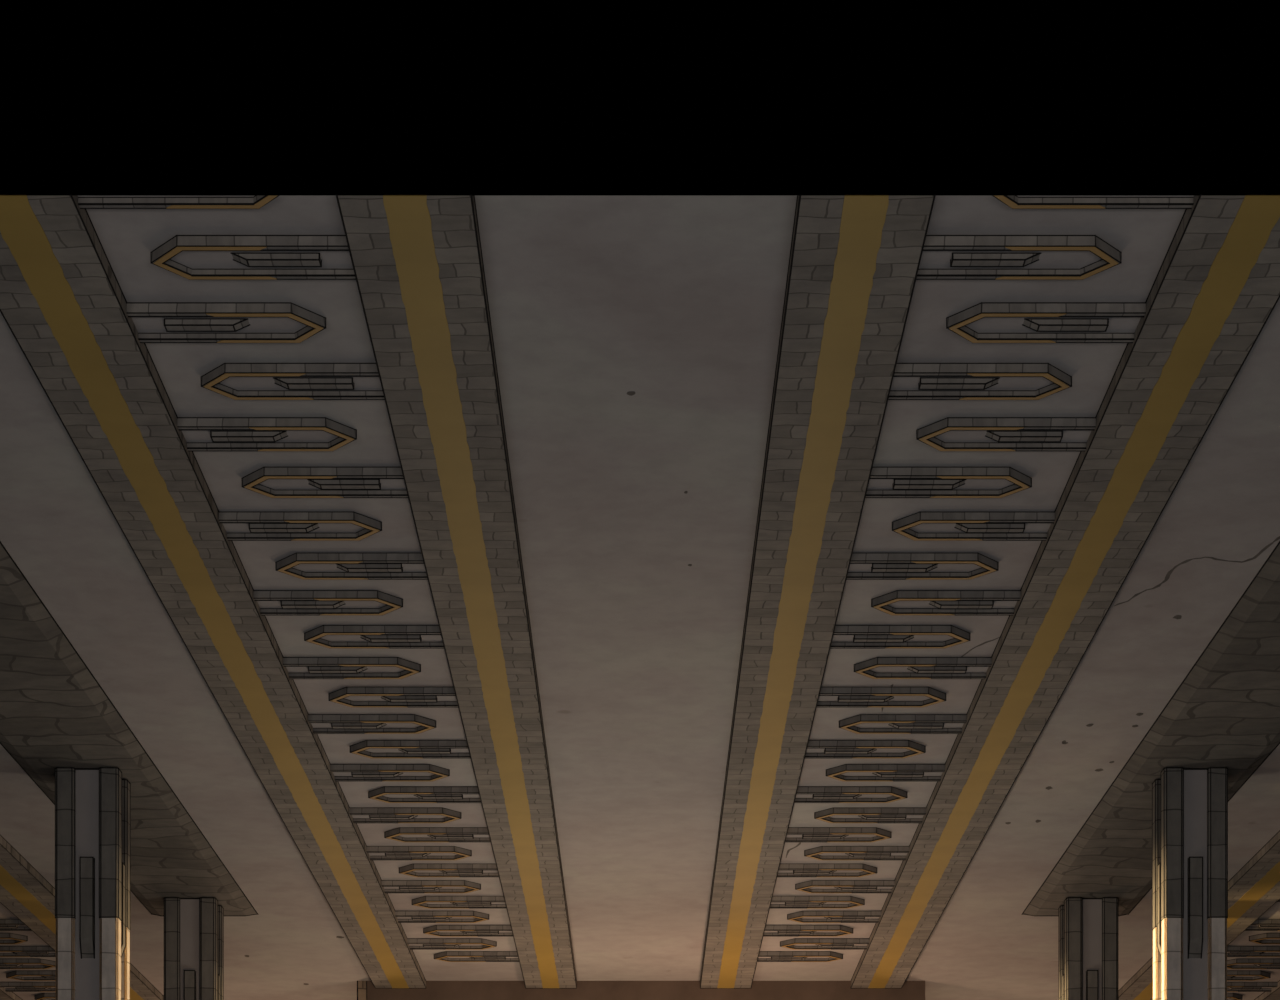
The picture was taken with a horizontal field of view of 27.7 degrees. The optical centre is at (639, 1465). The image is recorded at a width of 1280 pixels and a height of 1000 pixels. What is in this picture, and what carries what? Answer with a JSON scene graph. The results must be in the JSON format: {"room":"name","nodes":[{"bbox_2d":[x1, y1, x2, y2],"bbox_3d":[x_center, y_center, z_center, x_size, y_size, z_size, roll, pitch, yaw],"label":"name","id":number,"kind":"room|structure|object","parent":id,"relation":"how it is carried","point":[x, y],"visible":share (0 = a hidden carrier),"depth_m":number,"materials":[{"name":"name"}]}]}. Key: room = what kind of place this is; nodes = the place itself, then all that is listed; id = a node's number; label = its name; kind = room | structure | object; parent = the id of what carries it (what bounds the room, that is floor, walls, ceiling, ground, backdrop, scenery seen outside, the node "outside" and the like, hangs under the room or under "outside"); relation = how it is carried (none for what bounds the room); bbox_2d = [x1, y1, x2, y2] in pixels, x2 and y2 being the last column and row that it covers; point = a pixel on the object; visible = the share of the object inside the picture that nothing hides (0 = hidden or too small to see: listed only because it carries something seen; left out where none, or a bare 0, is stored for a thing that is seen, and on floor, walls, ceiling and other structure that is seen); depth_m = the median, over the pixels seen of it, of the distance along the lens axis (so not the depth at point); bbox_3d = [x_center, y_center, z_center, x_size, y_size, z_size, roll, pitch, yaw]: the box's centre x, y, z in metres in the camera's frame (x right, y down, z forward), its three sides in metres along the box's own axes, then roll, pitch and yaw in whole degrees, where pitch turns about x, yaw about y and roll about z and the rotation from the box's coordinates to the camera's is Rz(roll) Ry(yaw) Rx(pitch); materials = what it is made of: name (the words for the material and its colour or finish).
{"room":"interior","nodes":[
{"label":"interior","id":0,"kind":"room"},
{"bbox_2d":[0,196,1279,999],"bbox_3d":[0.000,-6.264,24.681,22.000,0.352,24.437,0,0,0],"label":"ceiling","id":1,"kind":"structure","parent":0,"point":[636,338],"depth_m":17.68,"materials":[{"name":"paint"}]},
{"bbox_2d":[0,987,22,999],"bbox_3d":[-8.395,-6.042,24.391,0.680,0.099,24.232,0,0,0],"label":"ceiling beam","id":2,"kind":"structure","parent":1,"relation":"attached to","point":[4,995],"depth_m":33.30,"materials":[{"name":"stone"}]},
{"bbox_2d":[0,933,27,943],"bbox_3d":[-7.550,-6.061,29.878,1.028,0.064,0.365,0,0,0],"label":"ornament","id":3,"kind":"object","parent":1,"relation":"attached to","point":[5,938],"visible":1,"depth_m":29.83,"materials":[{"name":"stone"}]},
{"bbox_2d":[0,919,31,930],"bbox_3d":[-7.320,-6.061,29.125,1.028,0.064,0.365,0,0,0],"label":"ornament","id":4,"kind":"object","parent":1,"relation":"attached to","point":[5,924],"visible":0.76,"depth_m":29.09,"materials":[{"name":"stone"}]},
{"bbox_2d":[0,946,55,956],"bbox_3d":[-7.320,-6.061,30.630,1.028,0.064,0.365,0,0,0],"label":"ornament","id":5,"kind":"object","parent":1,"relation":"attached to","point":[5,951],"visible":0.8,"depth_m":30.49,"materials":[{"name":"stone"}]},
{"bbox_2d":[0,982,55,991],"bbox_3d":[-7.550,-6.061,32.886,1.028,0.064,0.365,0,0,0],"label":"ornament","id":6,"kind":"object","parent":1,"relation":"attached to","point":[9,986],"visible":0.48,"depth_m":32.70,"materials":[{"name":"stone"}]},
{"bbox_2d":[0,959,55,968],"bbox_3d":[-7.550,-6.061,31.381,1.028,0.064,0.365,0,0,0],"label":"ornament","id":7,"kind":"object","parent":1,"relation":"attached to","point":[4,963],"visible":0.93,"depth_m":31.33,"materials":[{"name":"stone"}]},
{"bbox_2d":[6,970,55,980],"bbox_3d":[-7.320,-6.061,32.133,1.028,0.064,0.365,0,0,0],"label":"ornament","id":8,"kind":"object","parent":1,"relation":"attached to","point":[24,975],"visible":0.63,"depth_m":31.99,"materials":[{"name":"stone"}]},
{"bbox_2d":[34,993,55,999],"bbox_3d":[-7.320,-6.061,33.638,1.028,0.064,0.365,0,0,0],"label":"ornament","id":9,"kind":"object","parent":1,"relation":"attached to","point":[43,996],"visible":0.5,"depth_m":33.50,"materials":[{"name":"stone"}]},
{"bbox_2d":[0,835,163,999],"bbox_3d":[-6.490,-6.042,24.391,0.650,0.099,24.232,0,0,0],"label":"ceiling beam","id":10,"kind":"structure","parent":1,"relation":"attached to","point":[24,891],"depth_m":27.61,"materials":[{"name":"stone"}]},
{"bbox_2d":[0,541,257,915],"bbox_3d":[-4.800,-6.067,20.529,1.184,0.059,16.316,0,0,0],"label":"ceiling beam","id":11,"kind":"structure","parent":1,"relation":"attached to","point":[54,712],"depth_m":21.72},
{"bbox_2d":[78,196,277,208],"bbox_3d":[-2.200,-6.061,12.409,0.981,0.062,0.139,0,0,0],"label":"ornament","id":12,"kind":"object","parent":1,"relation":"attached to","point":[84,202],"visible":1,"depth_m":12.43,"materials":[{"name":"stone"}]},
{"bbox_2d":[0,195,425,987],"bbox_3d":[-3.004,-6.042,22.456,0.644,0.099,20.362,0,0,0],"label":"ceiling beam","id":13,"kind":"structure","parent":1,"relation":"attached to","point":[63,302],"depth_m":16.50,"materials":[{"name":"stone"}]},
{"bbox_2d":[127,302,325,342],"bbox_3d":[-2.177,-6.061,13.787,1.028,0.064,0.365,0,0,0],"label":"ornament","id":14,"kind":"object","parent":1,"relation":"attached to","point":[155,322],"visible":1,"depth_m":13.75,"materials":[{"name":"stone"}]},
{"bbox_2d":[150,235,355,279],"bbox_3d":[-1.942,-6.061,13.041,1.028,0.064,0.365,0,0,0],"label":"ornament","id":15,"kind":"object","parent":1,"relation":"attached to","point":[191,257],"visible":0.94,"depth_m":13.02,"materials":[{"name":"stone"}]},
{"bbox_2d":[177,417,356,450],"bbox_3d":[-2.177,-6.061,15.278,1.028,0.064,0.365,0,0,0],"label":"ornament","id":16,"kind":"object","parent":1,"relation":"attached to","point":[200,433],"visible":1,"depth_m":15.24,"materials":[{"name":"stone"}]},
{"bbox_2d":[201,363,384,399],"bbox_3d":[-1.942,-6.061,14.533,1.028,0.064,0.365,0,0,0],"label":"ornament","id":17,"kind":"object","parent":1,"relation":"attached to","point":[236,381],"visible":0.94,"depth_m":14.51,"materials":[{"name":"stone"}]},
{"bbox_2d":[219,511,381,540],"bbox_3d":[-2.177,-6.061,16.769,1.028,0.064,0.365,0,0,0],"label":"ornament","id":18,"kind":"object","parent":1,"relation":"attached to","point":[239,526],"visible":1,"depth_m":16.74,"materials":[{"name":"stone"}]},
{"bbox_2d":[242,467,407,497],"bbox_3d":[-1.942,-6.061,16.023,1.028,0.064,0.365,0,0,0],"label":"ornament","id":19,"kind":"object","parent":1,"relation":"attached to","point":[273,482],"visible":0.91,"depth_m":15.99,"materials":[{"name":"stone"}]},
{"bbox_2d":[254,590,402,614],"bbox_3d":[-2.177,-6.061,18.260,1.028,0.064,0.365,0,0,0],"label":"ornament","id":20,"kind":"object","parent":1,"relation":"attached to","point":[271,602],"visible":1,"depth_m":18.23,"materials":[{"name":"stone"}]},
{"bbox_2d":[275,553,427,579],"bbox_3d":[-1.942,-6.061,17.515,1.028,0.064,0.365,0,0,0],"label":"ornament","id":21,"kind":"object","parent":1,"relation":"attached to","point":[305,566],"visible":0.95,"depth_m":17.49,"materials":[{"name":"stone"}]},
{"bbox_2d":[283,657,420,678],"bbox_3d":[-2.177,-6.061,19.751,1.028,0.064,0.365,0,0,0],"label":"ornament","id":22,"kind":"object","parent":1,"relation":"attached to","point":[297,667],"visible":1,"depth_m":19.71,"materials":[{"name":"stone"}]},
{"bbox_2d":[308,714,435,733],"bbox_3d":[-2.177,-6.061,21.242,1.028,0.064,0.365,0,0,0],"label":"ornament","id":23,"kind":"object","parent":1,"relation":"attached to","point":[321,723],"visible":1,"depth_m":21.21,"materials":[{"name":"stone"}]},
{"bbox_2d":[304,625,443,648],"bbox_3d":[-1.942,-6.061,19.006,1.028,0.064,0.365,0,0,0],"label":"ornament","id":24,"kind":"object","parent":1,"relation":"attached to","point":[328,636],"visible":0.94,"depth_m":18.97,"materials":[{"name":"stone"}]},
{"bbox_2d":[330,764,449,781],"bbox_3d":[-2.177,-6.061,22.733,1.028,0.064,0.365,0,0,0],"label":"ornament","id":25,"kind":"object","parent":1,"relation":"attached to","point":[342,772],"visible":1,"depth_m":22.70,"materials":[{"name":"stone"}]},
{"bbox_2d":[328,687,457,706],"bbox_3d":[-1.942,-6.061,20.497,1.028,0.064,0.365,0,0,0],"label":"ornament","id":26,"kind":"object","parent":1,"relation":"attached to","point":[347,696],"visible":0.95,"depth_m":20.46,"materials":[{"name":"stone"}]},
{"bbox_2d":[349,807,460,822],"bbox_3d":[-2.177,-6.061,24.224,1.028,0.064,0.365,0,0,0],"label":"ornament","id":27,"kind":"object","parent":1,"relation":"attached to","point":[359,814],"visible":1,"depth_m":24.16,"materials":[{"name":"stone"}]},
{"bbox_2d":[350,740,470,758],"bbox_3d":[-1.942,-6.061,21.988,1.028,0.064,0.365,0,0,0],"label":"ornament","id":28,"kind":"object","parent":1,"relation":"attached to","point":[373,749],"visible":0.99,"depth_m":21.95,"materials":[{"name":"stone"}]},
{"bbox_2d":[366,846,471,859],"bbox_3d":[-2.177,-6.061,25.715,1.028,0.064,0.365,0,0,0],"label":"ornament","id":29,"kind":"object","parent":1,"relation":"attached to","point":[375,852],"visible":1,"depth_m":25.65,"materials":[{"name":"stone"}]},
{"bbox_2d":[368,786,480,802],"bbox_3d":[-1.942,-6.061,23.479,1.028,0.064,0.365,0,0,0],"label":"ornament","id":30,"kind":"object","parent":1,"relation":"attached to","point":[388,794],"visible":0.98,"depth_m":23.44,"materials":[{"name":"stone"}]},
{"bbox_2d":[381,880,480,892],"bbox_3d":[-2.177,-6.061,27.206,1.028,0.064,0.365,0,0,0],"label":"ornament","id":31,"kind":"object","parent":1,"relation":"attached to","point":[390,886],"visible":1,"depth_m":27.08,"materials":[{"name":"stone"}]},
{"bbox_2d":[384,827,489,841],"bbox_3d":[-1.942,-6.061,24.970,1.028,0.064,0.365,0,0,0],"label":"ornament","id":32,"kind":"object","parent":1,"relation":"attached to","point":[401,834],"visible":0.93,"depth_m":24.86,"materials":[{"name":"stone"}]},
{"bbox_2d":[395,911,488,922],"bbox_3d":[-2.177,-6.061,28.697,1.028,0.064,0.365,0,0,0],"label":"ornament","id":33,"kind":"object","parent":1,"relation":"attached to","point":[403,916],"visible":1,"depth_m":28.64,"materials":[{"name":"stone"}]},
{"bbox_2d":[399,864,498,876],"bbox_3d":[-1.942,-6.061,26.460,1.028,0.064,0.365,0,0,0],"label":"ornament","id":34,"kind":"object","parent":1,"relation":"attached to","point":[415,870],"visible":0.91,"depth_m":26.42,"materials":[{"name":"stone"}]},
{"bbox_2d":[407,938,496,949],"bbox_3d":[-2.177,-6.061,30.188,1.028,0.064,0.365,0,0,0],"label":"ornament","id":35,"kind":"object","parent":1,"relation":"attached to","point":[415,943],"visible":1,"depth_m":30.13,"materials":[{"name":"stone"}]},
{"bbox_2d":[336,194,576,987],"bbox_3d":[-1.115,-6.042,22.456,0.645,0.099,20.362,0,0,0],"label":"ceiling beam","id":36,"kind":"structure","parent":1,"relation":"attached to","point":[417,260],"depth_m":16.23,"materials":[{"name":"stone"}]},
{"bbox_2d":[412,896,505,908],"bbox_3d":[-1.942,-6.061,27.951,1.028,0.064,0.365,0,0,0],"label":"ornament","id":37,"kind":"object","parent":1,"relation":"attached to","point":[430,902],"visible":0.95,"depth_m":27.91,"materials":[{"name":"stone"}]},
{"bbox_2d":[423,925,512,936],"bbox_3d":[-1.942,-6.061,29.442,1.028,0.064,0.365,0,0,0],"label":"ornament","id":38,"kind":"object","parent":1,"relation":"attached to","point":[436,930],"visible":0.92,"depth_m":29.39,"materials":[{"name":"stone"}]},
{"bbox_2d":[434,951,518,961],"bbox_3d":[-1.942,-6.061,30.933,1.028,0.064,0.365,0,0,0],"label":"ornament","id":39,"kind":"object","parent":1,"relation":"attached to","point":[448,956],"visible":0.94,"depth_m":30.80,"materials":[{"name":"stone"}]},
{"bbox_2d":[757,951,842,961],"bbox_3d":[1.902,-6.061,30.933,1.028,0.064,0.365,0,0,0],"label":"ornament","id":40,"kind":"object","parent":1,"relation":"attached to","point":[764,956],"visible":0.94,"depth_m":30.80,"materials":[{"name":"stone"}]},
{"bbox_2d":[763,925,852,936],"bbox_3d":[1.902,-6.061,29.442,1.028,0.064,0.365,0,0,0],"label":"ornament","id":41,"kind":"object","parent":1,"relation":"attached to","point":[770,930],"visible":0.94,"depth_m":29.39,"materials":[{"name":"stone"}]},
{"bbox_2d":[770,896,864,908],"bbox_3d":[1.902,-6.061,27.951,1.028,0.064,0.365,0,0,0],"label":"ornament","id":42,"kind":"object","parent":1,"relation":"attached to","point":[778,902],"visible":0.94,"depth_m":27.91,"materials":[{"name":"stone"}]},
{"bbox_2d":[700,194,935,987],"bbox_3d":[1.075,-6.042,22.456,0.645,0.099,20.362,0,0,0],"label":"ceiling beam","id":43,"kind":"structure","parent":1,"relation":"attached to","point":[854,260],"depth_m":16.30,"materials":[{"name":"stone"}]},
{"bbox_2d":[780,938,868,949],"bbox_3d":[2.137,-6.061,30.188,1.028,0.064,0.365,0,0,0],"label":"ornament","id":44,"kind":"object","parent":1,"relation":"attached to","point":[796,943],"visible":1,"depth_m":30.12,"materials":[{"name":"stone"}]},
{"bbox_2d":[777,864,876,876],"bbox_3d":[1.902,-6.061,26.460,1.028,0.064,0.365,0,0,0],"label":"ornament","id":45,"kind":"object","parent":1,"relation":"attached to","point":[785,870],"visible":0.93,"depth_m":26.42,"materials":[{"name":"stone"}]},
{"bbox_2d":[787,911,880,922],"bbox_3d":[2.137,-6.061,28.697,1.028,0.064,0.365,0,0,0],"label":"ornament","id":46,"kind":"object","parent":1,"relation":"attached to","point":[802,916],"visible":1,"depth_m":28.64,"materials":[{"name":"stone"}]},
{"bbox_2d":[785,827,891,841],"bbox_3d":[1.902,-6.061,24.970,1.028,0.064,0.365,0,0,0],"label":"ornament","id":47,"kind":"object","parent":1,"relation":"attached to","point":[794,834],"visible":0.94,"depth_m":24.86,"materials":[{"name":"stone"}]},
{"bbox_2d":[795,880,894,892],"bbox_3d":[2.137,-6.061,27.206,1.028,0.064,0.365,0,0,0],"label":"ornament","id":48,"kind":"object","parent":1,"relation":"attached to","point":[812,886],"visible":1,"depth_m":27.07,"materials":[{"name":"stone"}]},
{"bbox_2d":[794,786,906,802],"bbox_3d":[1.902,-6.061,23.479,1.028,0.064,0.365,0,0,0],"label":"ornament","id":49,"kind":"object","parent":1,"relation":"attached to","point":[805,794],"visible":0.94,"depth_m":23.44,"materials":[{"name":"stone"}]},
{"bbox_2d":[804,846,909,859],"bbox_3d":[2.137,-6.061,25.715,1.028,0.064,0.365,0,0,0],"label":"ornament","id":50,"kind":"object","parent":1,"relation":"attached to","point":[821,852],"visible":1,"depth_m":25.65,"materials":[{"name":"stone"}]},
{"bbox_2d":[805,740,925,758],"bbox_3d":[1.902,-6.061,21.988,1.028,0.064,0.365,0,0,0],"label":"ornament","id":51,"kind":"object","parent":1,"relation":"attached to","point":[816,749],"visible":0.91,"depth_m":21.95,"materials":[{"name":"stone"}]},
{"bbox_2d":[814,807,925,822],"bbox_3d":[2.137,-6.061,24.224,1.028,0.064,0.365,0,0,0],"label":"ornament","id":52,"kind":"object","parent":1,"relation":"attached to","point":[835,814],"visible":1,"depth_m":24.16,"materials":[{"name":"stone"}]},
{"bbox_2d":[817,687,945,706],"bbox_3d":[1.902,-6.061,20.497,1.028,0.064,0.365,0,0,0],"label":"ornament","id":53,"kind":"object","parent":1,"relation":"attached to","point":[829,696],"visible":0.95,"depth_m":20.46,"materials":[{"name":"stone"}]},
{"bbox_2d":[826,764,944,781],"bbox_3d":[2.137,-6.061,22.733,1.028,0.064,0.365,0,0,0],"label":"ornament","id":54,"kind":"object","parent":1,"relation":"attached to","point":[846,772],"visible":1,"depth_m":22.70,"materials":[{"name":"stone"}]},
{"bbox_2d":[830,625,970,648],"bbox_3d":[1.902,-6.061,19.006,1.028,0.064,0.365,0,0,0],"label":"ornament","id":55,"kind":"object","parent":1,"relation":"attached to","point":[845,636],"visible":0.95,"depth_m":18.97,"materials":[{"name":"stone"}]},
{"bbox_2d":[839,714,966,733],"bbox_3d":[2.137,-6.061,21.242,1.028,0.064,0.365,0,0,0],"label":"ornament","id":56,"kind":"object","parent":1,"relation":"attached to","point":[862,723],"visible":1,"depth_m":21.21,"materials":[{"name":"stone"}]},
{"bbox_2d":[846,553,998,579],"bbox_3d":[1.902,-6.061,17.515,1.028,0.064,0.365,0,0,0],"label":"ornament","id":57,"kind":"object","parent":1,"relation":"attached to","point":[863,566],"visible":0.94,"depth_m":17.48,"materials":[{"name":"stone"}]},
{"bbox_2d":[854,657,991,678],"bbox_3d":[2.137,-6.061,19.751,1.028,0.064,0.365,0,0,0],"label":"ornament","id":58,"kind":"object","parent":1,"relation":"attached to","point":[878,667],"visible":1,"depth_m":19.71,"materials":[{"name":"stone"}]},
{"bbox_2d":[871,590,1020,614],"bbox_3d":[2.137,-6.061,18.260,1.028,0.064,0.365,0,0,0],"label":"ornament","id":59,"kind":"object","parent":1,"relation":"attached to","point":[898,602],"visible":1,"depth_m":18.23,"materials":[{"name":"stone"}]},
{"bbox_2d":[865,467,1031,497],"bbox_3d":[1.902,-6.061,16.023,1.028,0.064,0.365,0,0,0],"label":"ornament","id":60,"kind":"object","parent":1,"relation":"attached to","point":[884,482],"visible":0.94,"depth_m":16.00,"materials":[{"name":"stone"}]},
{"bbox_2d":[892,512,1054,540],"bbox_3d":[2.137,-6.061,16.769,1.028,0.064,0.365,0,0,0],"label":"ornament","id":61,"kind":"object","parent":1,"relation":"attached to","point":[919,526],"visible":1,"depth_m":16.73,"materials":[{"name":"stone"}]},
{"bbox_2d":[888,363,1071,399],"bbox_3d":[1.902,-6.061,14.533,1.028,0.064,0.365,0,0,0],"label":"ornament","id":62,"kind":"object","parent":1,"relation":"attached to","point":[911,381],"visible":0.93,"depth_m":14.51,"materials":[{"name":"stone"}]},
{"bbox_2d":[916,417,1095,450],"bbox_3d":[2.137,-6.061,15.278,1.028,0.064,0.365,0,0,0],"label":"ornament","id":63,"kind":"object","parent":1,"relation":"attached to","point":[949,433],"visible":1,"depth_m":15.24,"materials":[{"name":"stone"}]},
{"bbox_2d":[916,235,1121,279],"bbox_3d":[1.902,-6.061,13.041,1.028,0.064,0.365,0,0,0],"label":"ornament","id":64,"kind":"object","parent":1,"relation":"attached to","point":[944,257],"visible":0.93,"depth_m":13.02,"materials":[{"name":"stone"}]},
{"bbox_2d":[946,302,1145,342],"bbox_3d":[2.137,-6.061,13.787,1.028,0.064,0.365,0,0,0],"label":"ornament","id":65,"kind":"object","parent":1,"relation":"attached to","point":[983,322],"visible":1,"depth_m":13.75,"materials":[{"name":"stone"}]},
{"bbox_2d":[851,194,1279,987],"bbox_3d":[2.964,-6.042,22.456,0.644,0.099,20.362,0,0,0],"label":"ceiling beam","id":66,"kind":"structure","parent":1,"relation":"attached to","point":[1215,288],"depth_m":16.48,"materials":[{"name":"stone"}]},
{"bbox_2d":[993,196,1193,208],"bbox_3d":[2.160,-6.061,12.409,0.981,0.062,0.139,0,0,0],"label":"ornament","id":67,"kind":"object","parent":1,"relation":"attached to","point":[1014,202],"visible":1,"depth_m":12.43,"materials":[{"name":"stone"}]},
{"bbox_2d":[1022,541,1279,915],"bbox_3d":[4.800,-6.067,20.529,1.184,0.059,16.316,0,0,0],"label":"ceiling beam","id":68,"kind":"structure","parent":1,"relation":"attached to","point":[1225,712],"depth_m":21.81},
{"bbox_2d":[1118,830,1279,999],"bbox_3d":[6.450,-6.042,24.391,0.650,0.099,24.232,0,0,0],"label":"ceiling beam","id":69,"kind":"structure","parent":1,"relation":"attached to","point":[1254,889],"depth_m":27.49,"materials":[{"name":"stone"}]},
{"bbox_2d":[1227,993,1241,999],"bbox_3d":[7.280,-6.061,33.638,1.028,0.064,0.365,0,0,0],"label":"ornament","id":70,"kind":"object","parent":1,"relation":"attached to","point":[1230,996],"visible":0.31,"depth_m":33.53,"materials":[{"name":"stone"}]},
{"bbox_2d":[1227,970,1270,980],"bbox_3d":[7.280,-6.061,32.133,1.028,0.064,0.365,0,0,0],"label":"ornament","id":71,"kind":"object","parent":1,"relation":"attached to","point":[1232,975],"visible":0.62,"depth_m":32.01,"materials":[{"name":"stone"}]},
{"bbox_2d":[1227,982,1277,991],"bbox_3d":[7.510,-6.061,32.886,1.028,0.064,0.365,0,0,0],"label":"ornament","id":72,"kind":"object","parent":1,"relation":"attached to","point":[1231,986],"visible":0.49,"depth_m":32.70,"materials":[{"name":"stone"}]},
{"bbox_2d":[1227,946,1279,956],"bbox_3d":[7.280,-6.061,30.630,1.028,0.064,0.365,0,0,0],"label":"ornament","id":73,"kind":"object","parent":1,"relation":"attached to","point":[1232,951],"visible":0.85,"depth_m":30.49,"materials":[{"name":"stone"}]},
{"bbox_2d":[1227,959,1279,968],"bbox_3d":[7.510,-6.061,31.381,1.028,0.064,0.365,0,0,0],"label":"ornament","id":74,"kind":"object","parent":1,"relation":"attached to","point":[1233,963],"visible":0.77,"depth_m":31.29,"materials":[{"name":"stone"}]},
{"bbox_2d":[1245,919,1279,930],"bbox_3d":[7.280,-6.061,29.125,1.028,0.064,0.365,0,0,0],"label":"ornament","id":75,"kind":"object","parent":1,"relation":"attached to","point":[1259,924],"visible":0.8,"depth_m":29.09,"materials":[{"name":"stone"}]},
{"bbox_2d":[1249,933,1279,943],"bbox_3d":[7.510,-6.061,29.878,1.028,0.064,0.365,0,0,0],"label":"ornament","id":76,"kind":"object","parent":1,"relation":"attached to","point":[1265,938],"visible":1,"depth_m":29.82,"materials":[{"name":"stone"}]},
{"bbox_2d":[1254,980,1279,999],"bbox_3d":[8.355,-6.042,24.391,0.680,0.099,24.232,0,0,0],"label":"ceiling beam","id":77,"kind":"structure","parent":1,"relation":"attached to","point":[1274,994],"depth_m":33.23,"materials":[{"name":"stone"}]},
{"bbox_2d":[367,981,924,999],"bbox_3d":[0.075,-2.195,32.830,7.010,7.790,0.400,0,0,0],"label":"wall","id":78,"kind":"structure","parent":0,"point":[434,990],"depth_m":32.63,"materials":[{"name":"brown"}]},
{"bbox_2d":[357,981,366,999],"bbox_3d":[-3.489,-2.195,32.826,0.129,7.802,0.408,0,0,0],"label":"trim","id":79,"kind":"structure","parent":78,"relation":"attached to","point":[361,985],"depth_m":32.63,"materials":[{"name":"stone"}]},
{"bbox_3d":[0.000,1.850,17.500,22.000,0.300,41.000,0,0,0],"label":"floor","id":80,"kind":"structure","parent":0,"visible":0},
{"bbox_2d":[55,767,130,999],"bbox_3d":[-4.783,-2.173,22.740,0.560,7.749,0.560,0,0,0],"label":"stone pillar","id":81,"kind":"structure","parent":80,"relation":"on","point":[93,805],"depth_m":22.48,"materials":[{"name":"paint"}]},
{"bbox_2d":[164,897,223,999],"bbox_3d":[-4.783,-2.173,27.880,0.560,7.749,0.560,0,0,0],"label":"stone pillar","id":82,"kind":"structure","parent":80,"relation":"on","point":[193,927],"depth_m":27.61,"materials":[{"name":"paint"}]},
{"bbox_2d":[1058,897,1117,999],"bbox_3d":[4.806,-2.173,27.880,0.560,7.749,0.560,0,0,0],"label":"stone pillar","id":83,"kind":"structure","parent":80,"relation":"on","point":[1087,927],"depth_m":27.61,"materials":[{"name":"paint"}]},
{"bbox_2d":[1152,767,1227,999],"bbox_3d":[4.806,-2.173,22.740,0.560,7.749,0.560,0,0,0],"label":"stone pillar","id":84,"kind":"structure","parent":80,"relation":"on","point":[1190,805],"depth_m":22.48,"materials":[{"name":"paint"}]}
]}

